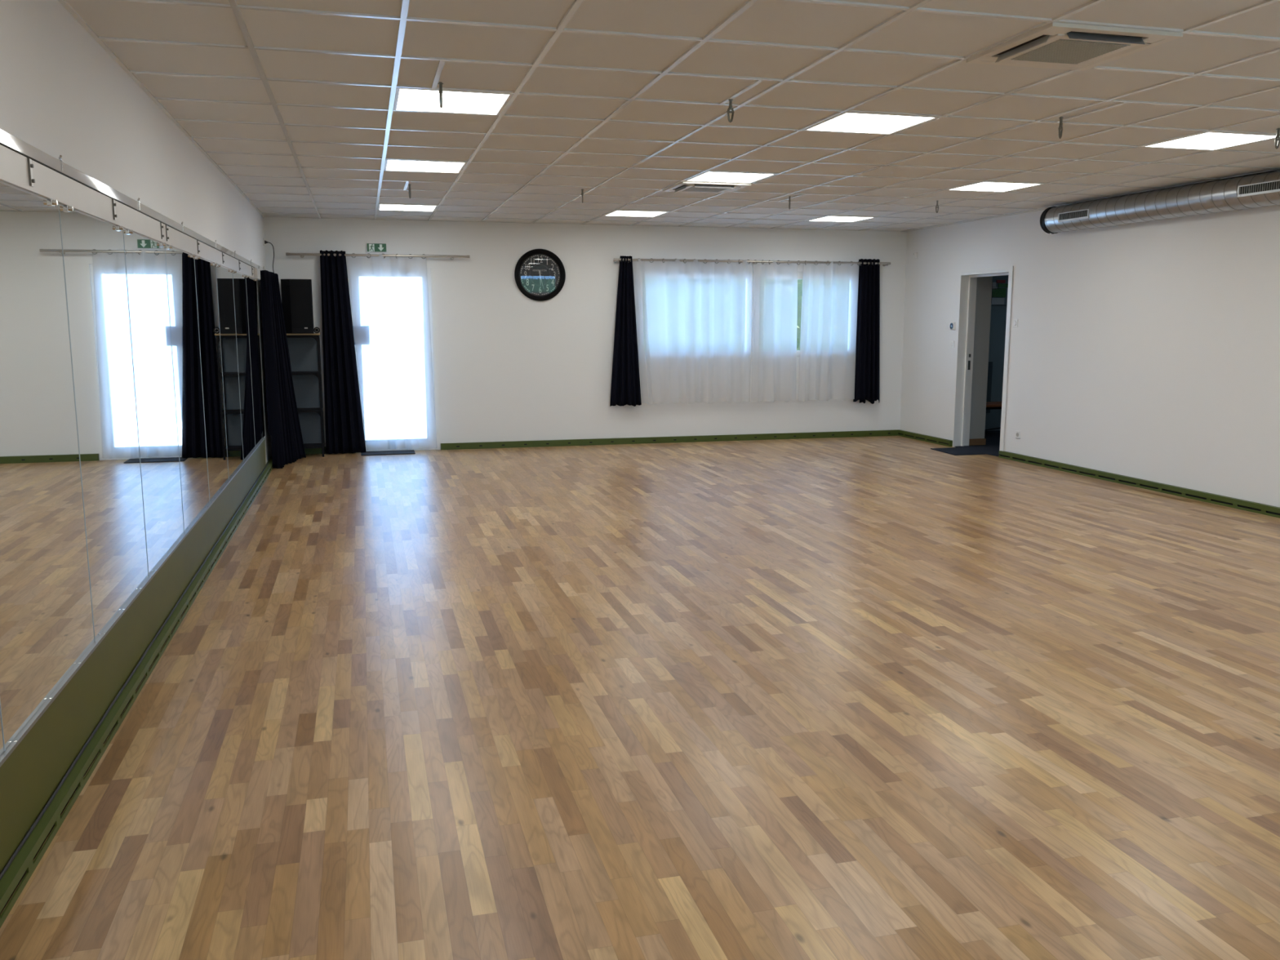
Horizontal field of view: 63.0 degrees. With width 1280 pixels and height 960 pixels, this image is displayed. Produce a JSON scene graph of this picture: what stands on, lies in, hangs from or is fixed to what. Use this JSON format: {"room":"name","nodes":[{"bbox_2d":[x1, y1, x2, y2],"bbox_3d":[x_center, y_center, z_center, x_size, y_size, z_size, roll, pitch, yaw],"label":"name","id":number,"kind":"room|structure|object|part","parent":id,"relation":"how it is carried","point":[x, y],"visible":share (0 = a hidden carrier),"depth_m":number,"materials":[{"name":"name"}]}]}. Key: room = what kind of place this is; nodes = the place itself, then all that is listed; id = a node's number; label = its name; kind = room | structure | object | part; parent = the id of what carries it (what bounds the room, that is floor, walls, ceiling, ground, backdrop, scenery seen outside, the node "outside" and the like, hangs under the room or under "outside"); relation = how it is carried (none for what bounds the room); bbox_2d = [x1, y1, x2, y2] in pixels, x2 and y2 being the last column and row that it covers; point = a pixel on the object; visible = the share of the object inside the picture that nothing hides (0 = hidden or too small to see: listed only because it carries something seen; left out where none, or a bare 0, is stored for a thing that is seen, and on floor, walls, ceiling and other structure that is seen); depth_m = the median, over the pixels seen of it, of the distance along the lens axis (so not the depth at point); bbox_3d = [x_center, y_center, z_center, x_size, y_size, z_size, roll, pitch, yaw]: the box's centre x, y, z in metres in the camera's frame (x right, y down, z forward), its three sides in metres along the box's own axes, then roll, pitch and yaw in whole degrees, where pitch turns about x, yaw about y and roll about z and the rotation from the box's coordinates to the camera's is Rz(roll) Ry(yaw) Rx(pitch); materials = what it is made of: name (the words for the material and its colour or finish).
{"room":"exercise studio","nodes":[
{"label":"exercise studio","id":0,"kind":"room"},
{"bbox_2d":[0,0,271,463],"bbox_3d":[-2.459,-0.593,4.876,0.250,2.754,14.850,-2,9,-15],"label":"wall","id":1,"kind":"structure","parent":0,"point":[62,93],"depth_m":4.35,"materials":[{"name":"paint"}]},
{"bbox_2d":[0,711,4,755],"bbox_3d":[-1.610,0.043,2.266,0.026,1.571,1.019,-2,9,-15],"label":"wall mirror","id":2,"kind":"object","parent":1,"relation":"attached to","point":[2,746],"visible":1,"depth_m":2.85,"materials":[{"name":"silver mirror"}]},
{"bbox_2d":[0,182,94,751],"bbox_3d":[-1.870,-0.107,3.240,0.026,1.571,1.019,-2,9,-15],"label":"wall mirror","id":3,"kind":"object","parent":1,"relation":"attached to","point":[46,627],"visible":1,"depth_m":3.25,"materials":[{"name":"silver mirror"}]},
{"bbox_2d":[58,204,148,641],"bbox_3d":[-2.131,-0.257,4.215,0.026,1.571,1.019,-2,9,-15],"label":"wall mirror","id":4,"kind":"object","parent":1,"relation":"attached to","point":[93,250],"visible":1,"depth_m":4.13,"materials":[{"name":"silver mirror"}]},
{"bbox_2d":[0,142,261,280],"bbox_3d":[-2.260,-1.163,4.608,0.044,0.112,13.898,-2,9,-15],"label":"header board","id":5,"kind":"object","parent":1,"relation":"attached to","point":[17,169],"visible":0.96,"depth_m":4.09,"materials":[{"name":"white plastic"}]},
{"bbox_2d":[0,437,266,872],"bbox_3d":[-2.141,0.660,4.386,0.019,0.292,12.878,-2,9,-15],"label":"plinth","id":6,"kind":"object","parent":1,"relation":"attached to","point":[33,766],"visible":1,"depth_m":3.81,"materials":[{"name":"green paint"}]},
{"bbox_2d":[0,128,266,270],"bbox_3d":[-2.296,-1.260,4.688,0.023,0.056,14.098,-2,9,-15],"label":"strip","id":7,"kind":"object","parent":1,"relation":"attached to","point":[6,138],"visible":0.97,"depth_m":4.12,"materials":[{"name":"silver metal"}]},
{"bbox_2d":[0,455,272,928],"bbox_3d":[-2.236,0.773,4.832,0.052,0.066,13.750,-2,9,-15],"label":"baseboard","id":8,"kind":"structure","parent":1,"relation":"attached to","point":[24,861],"depth_m":3.68,"materials":[{"name":"green wood"}]},
{"bbox_2d":[0,462,268,879],"bbox_3d":[-2.170,0.777,4.552,0.013,0.010,12.980,-2,9,-15],"label":"cable","id":9,"kind":"object","parent":8,"relation":"on","point":[30,830],"visible":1,"depth_m":3.78,"materials":[{"name":"black rubber"}]},
{"bbox_2d":[123,229,184,576],"bbox_3d":[-2.391,-0.406,5.190,0.026,1.571,1.019,-2,9,-15],"label":"wall mirror","id":10,"kind":"object","parent":1,"relation":"attached to","point":[144,258],"visible":0.98,"depth_m":5.12,"materials":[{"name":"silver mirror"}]},
{"bbox_2d":[164,244,209,532],"bbox_3d":[-2.651,-0.556,6.165,0.026,1.571,1.019,-2,9,-15],"label":"wall mirror","id":11,"kind":"object","parent":1,"relation":"attached to","point":[180,268],"visible":0.98,"depth_m":6.11,"materials":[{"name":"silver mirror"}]},
{"bbox_2d":[194,255,228,502],"bbox_3d":[-2.912,-0.705,7.140,0.026,1.571,1.019,-2,9,-15],"label":"wall mirror","id":12,"kind":"object","parent":1,"relation":"attached to","point":[205,271],"visible":0.99,"depth_m":7.09,"materials":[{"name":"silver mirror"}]},
{"bbox_2d":[215,263,243,479],"bbox_3d":[-3.172,-0.855,8.114,0.026,1.571,1.019,-2,9,-15],"label":"wall mirror","id":13,"kind":"object","parent":1,"relation":"attached to","point":[224,276],"visible":0.94,"depth_m":8.07,"materials":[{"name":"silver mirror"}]},
{"bbox_2d":[232,270,255,461],"bbox_3d":[-3.432,-1.005,9.089,0.026,1.571,1.019,-2,9,-15],"label":"wall mirror","id":14,"kind":"object","parent":1,"relation":"attached to","point":[239,280],"visible":0.89,"depth_m":9.05,"materials":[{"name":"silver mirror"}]},
{"bbox_2d":[245,275,265,446],"bbox_3d":[-3.693,-1.154,10.064,0.026,1.571,1.019,-2,9,-15],"label":"wall mirror","id":15,"kind":"object","parent":1,"relation":"attached to","point":[251,286],"visible":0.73,"depth_m":10.03,"materials":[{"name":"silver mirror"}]},
{"bbox_2d":[264,240,274,272],"bbox_3d":[-4.025,-2.195,11.544,0.189,0.884,0.116,-2,9,-15],"label":"cable","id":16,"kind":"object","parent":1,"relation":"attached to","point":[265,242],"visible":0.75,"depth_m":11.46,"materials":[{"name":"black plastic"}]},
{"bbox_2d":[260,270,306,468],"bbox_3d":[-3.772,-1.179,11.067,0.347,2.010,0.883,-3,9,-17],"label":"curtain","id":17,"kind":"object","parent":1,"relation":"hanging from","point":[284,429],"visible":1,"depth_m":10.91,"materials":[{"name":"black fabric"}]},
{"bbox_2d":[263,217,906,446],"bbox_3d":[-0.382,-1.823,12.881,7.900,2.754,0.250,-2,9,-15],"label":"wall","id":18,"kind":"structure","parent":0,"point":[513,366],"depth_m":12.61,"materials":[{"name":"paint"}]},
{"bbox_2d":[304,446,350,453],"bbox_3d":[-3.718,-0.342,12.068,0.804,0.075,0.036,-2,9,-15],"label":"baseboard","id":19,"kind":"structure","parent":18,"relation":"attached to","point":[308,451],"depth_m":12.04,"materials":[{"name":"green wood"}]},
{"bbox_2d":[366,243,386,252],"bbox_3d":[-3.001,-2.647,11.907,0.224,0.100,0.034,-2,9,-15],"label":"exit sign","id":20,"kind":"object","parent":18,"relation":"attached to","point":[371,247],"visible":1,"depth_m":11.89,"materials":[{"name":"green plastic"}]},
{"bbox_3d":[-3.051,-2.642,11.878,0.060,0.082,0.001,-2,9,-15],"label":"white doorway","id":21,"kind":"part","parent":20,"relation":"part of","materials":[{"name":"plastic"}]},
{"bbox_2d":[285,252,469,259],"bbox_3d":[-2.962,-2.544,11.888,2.023,0.050,0.119,-2,9,-15],"label":"curtain rod","id":22,"kind":"object","parent":18,"relation":"attached to","point":[302,255],"visible":1,"depth_m":11.86,"materials":[{"name":"metal"}]},
{"bbox_2d":[320,249,365,453],"bbox_3d":[-3.386,-1.442,11.868,0.442,2.286,0.105,-2,9,-15],"label":"curtain","id":23,"kind":"object","parent":22,"relation":"hanging from","point":[344,424],"visible":1,"depth_m":11.87,"materials":[{"name":"black fabric"}]},
{"bbox_2d":[346,253,437,450],"bbox_3d":[-2.852,-1.464,12.057,0.943,2.245,0.076,-2,9,-13],"label":"sheer curtain","id":24,"kind":"object","parent":22,"relation":"hanging from","point":[389,295],"visible":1,"depth_m":12.05,"materials":[{"name":"fabric"}]},
{"bbox_2d":[346,263,440,451],"bbox_3d":[-2.863,-1.421,12.188,0.987,2.170,0.165,-2,9,-15],"label":"door","id":25,"kind":"structure","parent":18,"relation":"in","point":[430,267],"depth_m":12.22,"materials":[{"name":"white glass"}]},
{"bbox_2d":[514,248,565,301],"bbox_3d":[-1.186,-2.437,12.420,0.612,0.612,0.039,-2,9,-15],"label":"wall clock","id":26,"kind":"object","parent":18,"relation":"attached to","point":[540,274],"visible":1,"depth_m":12.43,"materials":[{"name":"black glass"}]},
{"bbox_2d":[440,429,897,449],"bbox_3d":[0.533,-0.514,13.176,5.998,0.075,0.036,-2,9,-15],"label":"baseboard","id":27,"kind":"structure","parent":18,"relation":"attached to","point":[458,446],"depth_m":13.09,"materials":[{"name":"green wood"}]},
{"bbox_2d":[636,271,803,358],"bbox_3d":[1.388,-2.089,13.218,2.986,1.085,0.130,-2,9,-15],"label":"window","id":28,"kind":"structure","parent":18,"relation":"in","point":[799,273],"depth_m":13.29,"materials":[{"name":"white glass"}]},
{"bbox_3d":[2.117,-2.120,13.424,1.380,1.015,0.070,-2,9,-15],"label":"sash","id":29,"kind":"part","parent":28,"relation":"part of","materials":[{"name":"white plastic"}]},
{"bbox_2d":[613,257,890,266],"bbox_3d":[1.446,-2.715,13.039,3.659,0.050,0.119,-2,9,-15],"label":"curtain rod","id":30,"kind":"object","parent":18,"relation":"attached to","point":[615,260],"visible":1,"depth_m":12.98,"materials":[{"name":"metal"}]},
{"bbox_2d":[609,255,641,406],"bbox_3d":[-0.170,-1.801,12.708,0.403,1.815,0.082,-2,9,-12],"label":"curtain","id":31,"kind":"object","parent":30,"relation":"hanging from","point":[625,389],"visible":1,"depth_m":12.73,"materials":[{"name":"black fabric"}]},
{"bbox_2d":[632,257,687,404],"bbox_3d":[0.253,-1.813,12.820,0.720,1.775,0.083,-3,9,-16],"label":"sheer curtain","id":32,"kind":"object","parent":30,"relation":"hanging from","point":[660,286],"visible":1,"depth_m":12.82,"materials":[{"name":"fabric"}]},
{"bbox_2d":[685,258,752,403],"bbox_3d":[0.988,-1.843,13.013,0.878,1.776,0.087,-2,9,-15],"label":"sheer curtain","id":33,"kind":"object","parent":30,"relation":"hanging from","point":[718,311],"visible":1,"depth_m":13.02,"materials":[{"name":"fabric"}]},
{"bbox_2d":[751,259,800,402],"bbox_3d":[1.718,-1.872,13.201,0.635,1.776,0.082,-3,9,-17],"label":"sheer curtain","id":34,"kind":"object","parent":30,"relation":"hanging from","point":[775,302],"visible":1,"depth_m":13.20,"materials":[{"name":"fabric"}]},
{"bbox_2d":[798,260,859,401],"bbox_3d":[2.427,-1.903,13.401,0.807,1.776,0.078,-3,9,-16],"label":"sheer curtain","id":35,"kind":"object","parent":30,"relation":"hanging from","point":[829,295],"visible":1,"depth_m":13.39,"materials":[{"name":"fabric"}]},
{"bbox_2d":[853,258,879,404],"bbox_3d":[2.978,-1.913,13.525,0.372,1.858,0.099,-2,9,-15],"label":"curtain","id":36,"kind":"object","parent":30,"relation":"hanging from","point":[868,328],"visible":1,"depth_m":13.52,"materials":[{"name":"black fabric"}]},
{"bbox_2d":[0,430,1279,959],"bbox_3d":[3.388,0.559,6.824,12.450,0.120,15.250,-2,9,-15],"label":"floor","id":37,"kind":"structure","parent":0,"point":[877,697],"depth_m":3.99,"materials":[{"name":"brown wood"}]},
{"bbox_2d":[286,333,324,457],"bbox_3d":[-3.810,-0.955,11.764,0.460,1.380,0.310,-2,9,-15],"label":"shelf unit","id":38,"kind":"object","parent":37,"relation":"on","point":[304,353],"visible":0.52,"depth_m":11.87,"materials":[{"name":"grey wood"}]},
{"bbox_2d":[280,279,314,333],"bbox_3d":[-3.793,-1.923,11.580,0.320,0.587,0.325,-2,9,-15],"label":"loudspeaker","id":39,"kind":"object","parent":38,"relation":"on","point":[296,294],"visible":0.98,"depth_m":11.44,"materials":[{"name":"black plastic"}]},
{"bbox_2d":[290,280,312,328],"bbox_3d":[-3.709,-1.926,11.446,0.208,0.515,0.007,-3,9,-17],"label":"grille","id":40,"kind":"object","parent":39,"relation":"attached to","point":[301,303],"depth_m":11.44,"materials":[{"name":"black fabric"}]},
{"bbox_3d":[-3.813,-1.605,11.663,0.445,0.026,0.290,-2,9,-15],"label":"shelf","id":41,"kind":"part","parent":38,"relation":"part of","materials":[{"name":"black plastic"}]},
{"bbox_3d":[-3.813,-1.200,11.725,0.445,0.026,0.290,-2,9,-15],"label":"shelf","id":42,"kind":"part","parent":38,"relation":"part of","materials":[{"name":"black plastic"}]},
{"bbox_3d":[-3.813,-0.788,11.789,0.445,0.026,0.290,-2,9,-15],"label":"shelf","id":43,"kind":"part","parent":38,"relation":"part of","materials":[{"name":"black plastic"}]},
{"bbox_3d":[-3.812,-0.385,11.851,0.445,0.026,0.290,-2,9,-15],"label":"shelf","id":44,"kind":"part","parent":38,"relation":"part of","materials":[{"name":"black plastic"}]},
{"bbox_2d":[313,327,319,333],"bbox_3d":[-3.575,-1.657,11.556,0.068,0.068,0.041,-2,9,-15],"label":"round device","id":45,"kind":"object","parent":38,"relation":"on","point":[316,330],"visible":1,"depth_m":11.54,"materials":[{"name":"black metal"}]},
{"bbox_3d":[-3.575,-0.934,11.689,0.022,1.360,0.022,-2,9,-15],"label":"post","id":46,"kind":"part","parent":38,"relation":"part of","materials":[{"name":"black plastic"}]},
{"bbox_3d":[-3.641,-0.972,11.937,0.022,1.360,0.022,-2,9,-15],"label":"post","id":47,"kind":"part","parent":38,"relation":"part of","materials":[{"name":"black plastic"}]},
{"bbox_2d":[360,449,415,455],"bbox_3d":[-2.919,-0.316,12.102,0.605,0.012,0.305,-2,9,-15],"label":"door mat","id":48,"kind":"object","parent":37,"relation":"on","point":[405,451],"visible":1,"depth_m":12.06,"materials":[{"name":"grey fabric"}]},
{"bbox_2d":[930,445,999,456],"bbox_3d":[3.833,-0.333,12.213,0.642,0.008,0.935,-2,9,-15],"label":"entrance mat","id":49,"kind":"object","parent":37,"relation":"on","point":[966,450],"visible":0.9,"depth_m":12.23,"materials":[{"name":"grey carpet"}]},
{"bbox_2d":[985,401,1001,431],"bbox_3d":[4.695,-0.811,13.932,0.670,0.430,0.430,-2,9,-15],"label":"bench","id":50,"kind":"object","parent":37,"relation":"on","point":[989,405],"visible":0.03,"depth_m":13.70,"materials":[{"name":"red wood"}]},
{"bbox_3d":[4.695,-1.006,13.902,0.670,0.035,0.430,-2,9,-15],"label":"seat","id":51,"kind":"part","parent":50,"relation":"part of","materials":[{"name":"red wood"}]},
{"bbox_3d":[4.731,-0.947,13.732,0.650,0.030,0.030,-2,9,-15],"label":"seat rail","id":52,"kind":"part","parent":50,"relation":"part of","materials":[{"name":"black plastic"}]},
{"bbox_2d":[57,0,1279,231],"bbox_3d":[1.480,-2.114,5.695,8.400,0.200,14.850,-2,9,-15],"label":"ceiling","id":53,"kind":"structure","parent":0,"point":[623,103],"depth_m":5.41,"materials":[{"name":"tile"}]},
{"bbox_2d":[377,204,437,211],"bbox_3d":[-2.368,-2.771,10.630,0.572,0.007,0.572,-2,9,-15],"label":"recessed light","id":54,"kind":"object","parent":53,"relation":"in","point":[381,206],"visible":1,"depth_m":10.62,"materials":[{"name":"white plastic"}]},
{"bbox_2d":[408,183,411,198],"bbox_3d":[-1.941,-2.433,8.808,0.022,0.120,0.042,2,9,15],"label":"hanger","id":55,"kind":"object","parent":53,"relation":"hanging from","point":[409,184],"visible":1,"depth_m":8.80,"materials":[{"name":"metal"}]},
{"bbox_2d":[383,159,466,173],"bbox_3d":[-1.602,-2.331,7.763,0.572,0.007,0.572,-2,9,-15],"label":"recessed light","id":56,"kind":"object","parent":53,"relation":"in","point":[390,165],"visible":1,"depth_m":7.74,"materials":[{"name":"white plastic"}]},
{"bbox_2d":[437,82,443,108],"bbox_3d":[-0.959,-1.854,5.036,0.022,0.120,0.041,2,9,15],"label":"hanger","id":57,"kind":"object","parent":53,"relation":"hanging from","point":[441,91],"visible":1,"depth_m":5.03,"materials":[{"name":"metal"}]},
{"bbox_3d":[-0.959,-1.889,5.031,0.015,0.049,0.015,-2,9,-15],"label":"rod","id":58,"kind":"part","parent":57,"relation":"part of","materials":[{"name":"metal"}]},
{"bbox_2d":[393,87,513,115],"bbox_3d":[-0.990,-1.979,5.470,0.572,0.007,0.572,-2,9,-15],"label":"recessed light","id":59,"kind":"object","parent":53,"relation":"in","point":[406,99],"visible":1,"depth_m":5.45,"materials":[{"name":"white plastic"}]},
{"bbox_2d":[581,188,583,203],"bbox_3d":[-0.503,-2.485,9.142,0.023,0.120,0.041,2,9,15],"label":"hanger","id":60,"kind":"object","parent":53,"relation":"hanging from","point":[582,189],"visible":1,"depth_m":9.13,"materials":[{"name":"metal"}]},
{"bbox_2d":[604,210,668,217],"bbox_3d":[-0.047,-2.865,11.236,0.572,0.007,0.572,-2,9,-15],"label":"recessed light","id":61,"kind":"object","parent":53,"relation":"in","point":[616,213],"visible":1,"depth_m":11.20,"materials":[{"name":"white plastic"}]},
{"bbox_2d":[662,181,751,193],"bbox_3d":[0.565,-2.493,8.945,0.596,0.042,0.596,-2,9,-15],"label":"air conditioner","id":62,"kind":"object","parent":53,"relation":"attached to","point":[683,186],"visible":1,"depth_m":8.81,"materials":[{"name":"beige plastic"}]},
{"bbox_2d":[683,186,727,192],"bbox_3d":[0.565,-2.488,8.946,0.330,0.004,0.330,-2,9,-15],"label":"grille","id":63,"kind":"object","parent":62,"relation":"attached to","point":[691,188],"depth_m":8.96,"materials":[{"name":"white metal"}]},
{"bbox_3d":[0.565,-2.502,8.944,0.416,0.024,0.416,-2,9,-15],"label":"panel","id":64,"kind":"part","parent":62,"relation":"part of","materials":[{"name":"beige plastic"}]},
{"bbox_2d":[684,171,776,183],"bbox_3d":[0.719,-2.425,8.368,0.572,0.007,0.572,-2,9,-15],"label":"recessed light","id":65,"kind":"object","parent":53,"relation":"in","point":[708,176],"visible":1,"depth_m":8.37,"materials":[{"name":"white plastic"}]},
{"bbox_2d":[726,98,734,122],"bbox_3d":[0.469,-1.911,5.409,0.041,0.120,0.022,-2,9,-15],"label":"hanger","id":66,"kind":"object","parent":53,"relation":"hanging from","point":[731,112],"visible":1,"depth_m":5.40,"materials":[{"name":"metal"}]},
{"bbox_2d":[788,195,791,209],"bbox_3d":[1.388,-2.569,9.687,0.022,0.120,0.041,2,9,15],"label":"hanger","id":67,"kind":"object","parent":53,"relation":"hanging from","point":[789,197],"visible":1,"depth_m":9.68,"materials":[{"name":"metal"}]},
{"bbox_2d":[806,216,875,222],"bbox_3d":[2.273,-2.959,11.841,0.572,0.007,0.572,-2,9,-15],"label":"recessed light","id":68,"kind":"object","parent":53,"relation":"in","point":[836,219],"visible":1,"depth_m":11.85,"materials":[{"name":"white plastic"}]},
{"bbox_2d":[803,111,938,134],"bbox_3d":[1.331,-2.073,6.075,0.572,0.007,0.572,-2,9,-15],"label":"recessed light","id":69,"kind":"object","parent":53,"relation":"in","point":[846,122],"visible":1,"depth_m":6.06,"materials":[{"name":"white plastic"}]},
{"bbox_2d":[935,200,938,213],"bbox_3d":[2.853,-2.622,10.028,0.041,0.120,0.022,-2,9,-15],"label":"hanger","id":70,"kind":"object","parent":53,"relation":"hanging from","point":[937,201],"visible":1,"depth_m":10.02,"materials":[{"name":"metal"}]},
{"bbox_2d":[946,182,1043,191],"bbox_3d":[3.039,-2.519,8.974,0.572,0.007,0.572,-2,9,-15],"label":"recessed light","id":71,"kind":"object","parent":53,"relation":"in","point":[981,186],"visible":1,"depth_m":8.94,"materials":[{"name":"white plastic"}]},
{"bbox_2d":[1057,116,1063,138],"bbox_3d":[2.374,-1.987,5.896,0.041,0.120,0.024,-3,9,-21],"label":"hanger","id":72,"kind":"object","parent":53,"relation":"hanging from","point":[1060,125],"visible":1,"depth_m":5.89,"materials":[{"name":"metal"}]},
{"bbox_2d":[966,22,1182,71],"bbox_3d":[1.790,-1.789,4.358,0.596,0.042,0.596,-2,9,-15],"label":"air conditioner","id":73,"kind":"object","parent":53,"relation":"attached to","point":[1053,45],"visible":1,"depth_m":4.27,"materials":[{"name":"beige plastic"}]},
{"bbox_2d":[1010,39,1130,64],"bbox_3d":[1.790,-1.784,4.358,0.330,0.004,0.330,-2,9,-15],"label":"grille","id":74,"kind":"object","parent":73,"relation":"attached to","point":[1066,51],"depth_m":4.34,"materials":[{"name":"white metal"}]},
{"bbox_3d":[1.790,-1.798,4.356,0.416,0.024,0.416,-2,9,-15],"label":"panel","id":75,"kind":"part","parent":73,"relation":"part of","materials":[{"name":"beige plastic"}]},
{"bbox_2d":[1040,170,1279,234],"bbox_3d":[5.561,-1.797,5.206,0.266,0.276,11.141,-2,9,-15],"label":"ventilation duct","id":76,"kind":"object","parent":53,"relation":"hanging from","point":[1259,190],"visible":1,"depth_m":8.86,"materials":[{"name":"metal"}]},
{"bbox_2d":[1057,208,1089,222],"bbox_3d":[4.160,-2.532,10.009,0.031,0.085,0.444,-2,9,-15],"label":"grille","id":77,"kind":"object","parent":76,"relation":"attached to","point":[1064,215],"depth_m":10.00,"materials":[{"name":"metal"}]},
{"bbox_2d":[1237,179,1279,197],"bbox_3d":[4.767,-2.183,7.737,0.031,0.085,0.819,-2,9,-15],"label":"grille","id":78,"kind":"object","parent":76,"relation":"attached to","point":[1255,188],"depth_m":7.94,"materials":[{"name":"metal"}]},
{"bbox_2d":[1142,131,1275,150],"bbox_3d":[3.651,-2.167,6.680,0.572,0.007,0.572,-2,9,-15],"label":"recessed light","id":79,"kind":"object","parent":53,"relation":"in","point":[1210,140],"visible":1,"depth_m":6.66,"materials":[{"name":"white plastic"}]},
{"bbox_2d":[1274,128,1279,148],"bbox_3d":[3.815,-2.042,6.251,0.042,0.120,0.022,-2,9,-15],"label":"hanger","id":80,"kind":"object","parent":53,"relation":"hanging from","point":[1277,135],"visible":1,"depth_m":6.25,"materials":[{"name":"metal"}]},
{"bbox_2d":[968,275,992,445],"bbox_3d":[3.879,-1.753,13.579,0.288,2.400,1.912,-2,9,-15],"label":"wall","id":81,"kind":"structure","parent":0,"point":[984,286],"depth_m":12.71,"materials":[{"name":"paint"}]},
{"bbox_3d":[4.122,-0.467,12.847,0.288,0.080,0.012,-2,9,-15],"label":"baseboard","id":82,"kind":"part","parent":81,"relation":"part of","materials":[{"name":"brown wood"}]},
{"bbox_2d":[985,275,1008,431],"bbox_3d":[6.178,-1.595,12.549,4.200,2.400,4.500,-2,9,-15],"label":"wall","id":83,"kind":"structure","parent":0,"point":[998,313],"depth_m":14.39,"materials":[{"name":"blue paint"}]},
{"bbox_2d":[986,361,992,413],"bbox_3d":[4.568,-1.267,14.347,0.570,0.705,0.033,-2,9,-15],"label":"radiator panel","id":84,"kind":"object","parent":83,"relation":"attached to","point":[990,363],"visible":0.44,"depth_m":14.38,"materials":[{"name":"grey metal"}]},
{"bbox_2d":[991,279,1008,305],"bbox_3d":[4.962,-2.556,14.226,0.530,0.350,0.088,-2,9,-15],"label":"poster","id":85,"kind":"object","parent":83,"relation":"attached to","point":[999,286],"visible":0.58,"depth_m":14.22,"materials":[{"name":"green paper"}]},
{"bbox_2d":[899,204,1279,506],"bbox_3d":[5.396,-0.911,6.926,0.200,2.754,14.850,-2,9,-15],"label":"wall","id":86,"kind":"structure","parent":0,"point":[1146,350],"depth_m":9.73,"materials":[{"name":"paint"}]},
{"bbox_2d":[912,252,917,259],"bbox_3d":[3.515,-2.869,13.369,0.035,0.090,0.090,-2,9,-15],"label":"sensor box","id":87,"kind":"object","parent":86,"relation":"attached to","point":[914,254],"visible":1,"depth_m":13.34,"materials":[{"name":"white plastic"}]},
{"bbox_2d":[897,429,952,446],"bbox_3d":[3.616,-0.538,13.328,0.042,0.075,1.313,-2,9,-15],"label":"baseboard","id":88,"kind":"structure","parent":86,"relation":"attached to","point":[927,438],"depth_m":13.24,"materials":[{"name":"green wood"}]},
{"bbox_2d":[950,340,954,347],"bbox_3d":[3.769,-1.640,12.626,0.014,0.084,0.084,-2,9,-15],"label":"light switch","id":89,"kind":"object","parent":86,"relation":"attached to","point":[952,343],"visible":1,"depth_m":12.61,"materials":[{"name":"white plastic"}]},
{"bbox_2d":[950,321,955,329],"bbox_3d":[3.764,-1.856,12.591,0.025,0.096,0.096,-2,9,-15],"label":"thermostat","id":90,"kind":"object","parent":86,"relation":"attached to","point":[952,323],"visible":1,"depth_m":12.57,"materials":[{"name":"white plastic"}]},
{"bbox_2d":[952,266,1013,451],"bbox_3d":[4.032,-1.373,12.074,0.226,2.105,1.063,-2,9,-15],"label":"door frame","id":91,"kind":"structure","parent":86,"relation":"in","point":[968,277],"depth_m":12.49,"materials":[{"name":"wood"}]},
{"bbox_3d":[3.963,-1.421,12.569,0.030,0.190,0.013,-2,9,-15],"label":"strike plate","id":92,"kind":"part","parent":91,"relation":"part of","materials":[{"name":"metal"}]},
{"bbox_2d":[1013,319,1017,327],"bbox_3d":[4.090,-1.709,11.388,0.014,0.084,0.084,-2,9,-15],"label":"light switch","id":93,"kind":"object","parent":86,"relation":"attached to","point":[1015,321],"visible":1,"depth_m":11.38,"materials":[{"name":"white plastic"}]},
{"bbox_2d":[1015,431,1020,439],"bbox_3d":[4.131,-0.495,11.423,0.011,0.082,0.082,-2,9,-15],"label":"wall socket","id":94,"kind":"object","parent":86,"relation":"attached to","point":[1017,433],"visible":1,"depth_m":11.41,"materials":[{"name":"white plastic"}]},
{"bbox_2d":[998,450,1279,518],"bbox_3d":[5.578,0.589,5.982,0.042,0.075,12.015,-2,9,-15],"label":"baseboard","id":95,"kind":"structure","parent":86,"relation":"attached to","point":[1258,508],"depth_m":9.46,"materials":[{"name":"green wood"}]},
{"label":"outside","id":96,"kind":"structure","parent":0,"visible":0},
{"bbox_3d":[1.316,0.052,10.823,70.000,0.170,100.000,-2,9,-15],"label":"ground","id":97,"kind":"structure","parent":96,"visible":0},
{"bbox_2d":[796,279,802,350],"bbox_3d":[3.472,-3.524,19.267,8.393,4.416,1.326,-2,9,-15],"label":"hedge","id":98,"kind":"object","parent":97,"relation":"on","point":[799,281],"visible":0.02,"depth_m":19.17,"materials":[{"name":"green plant"}]}
]}

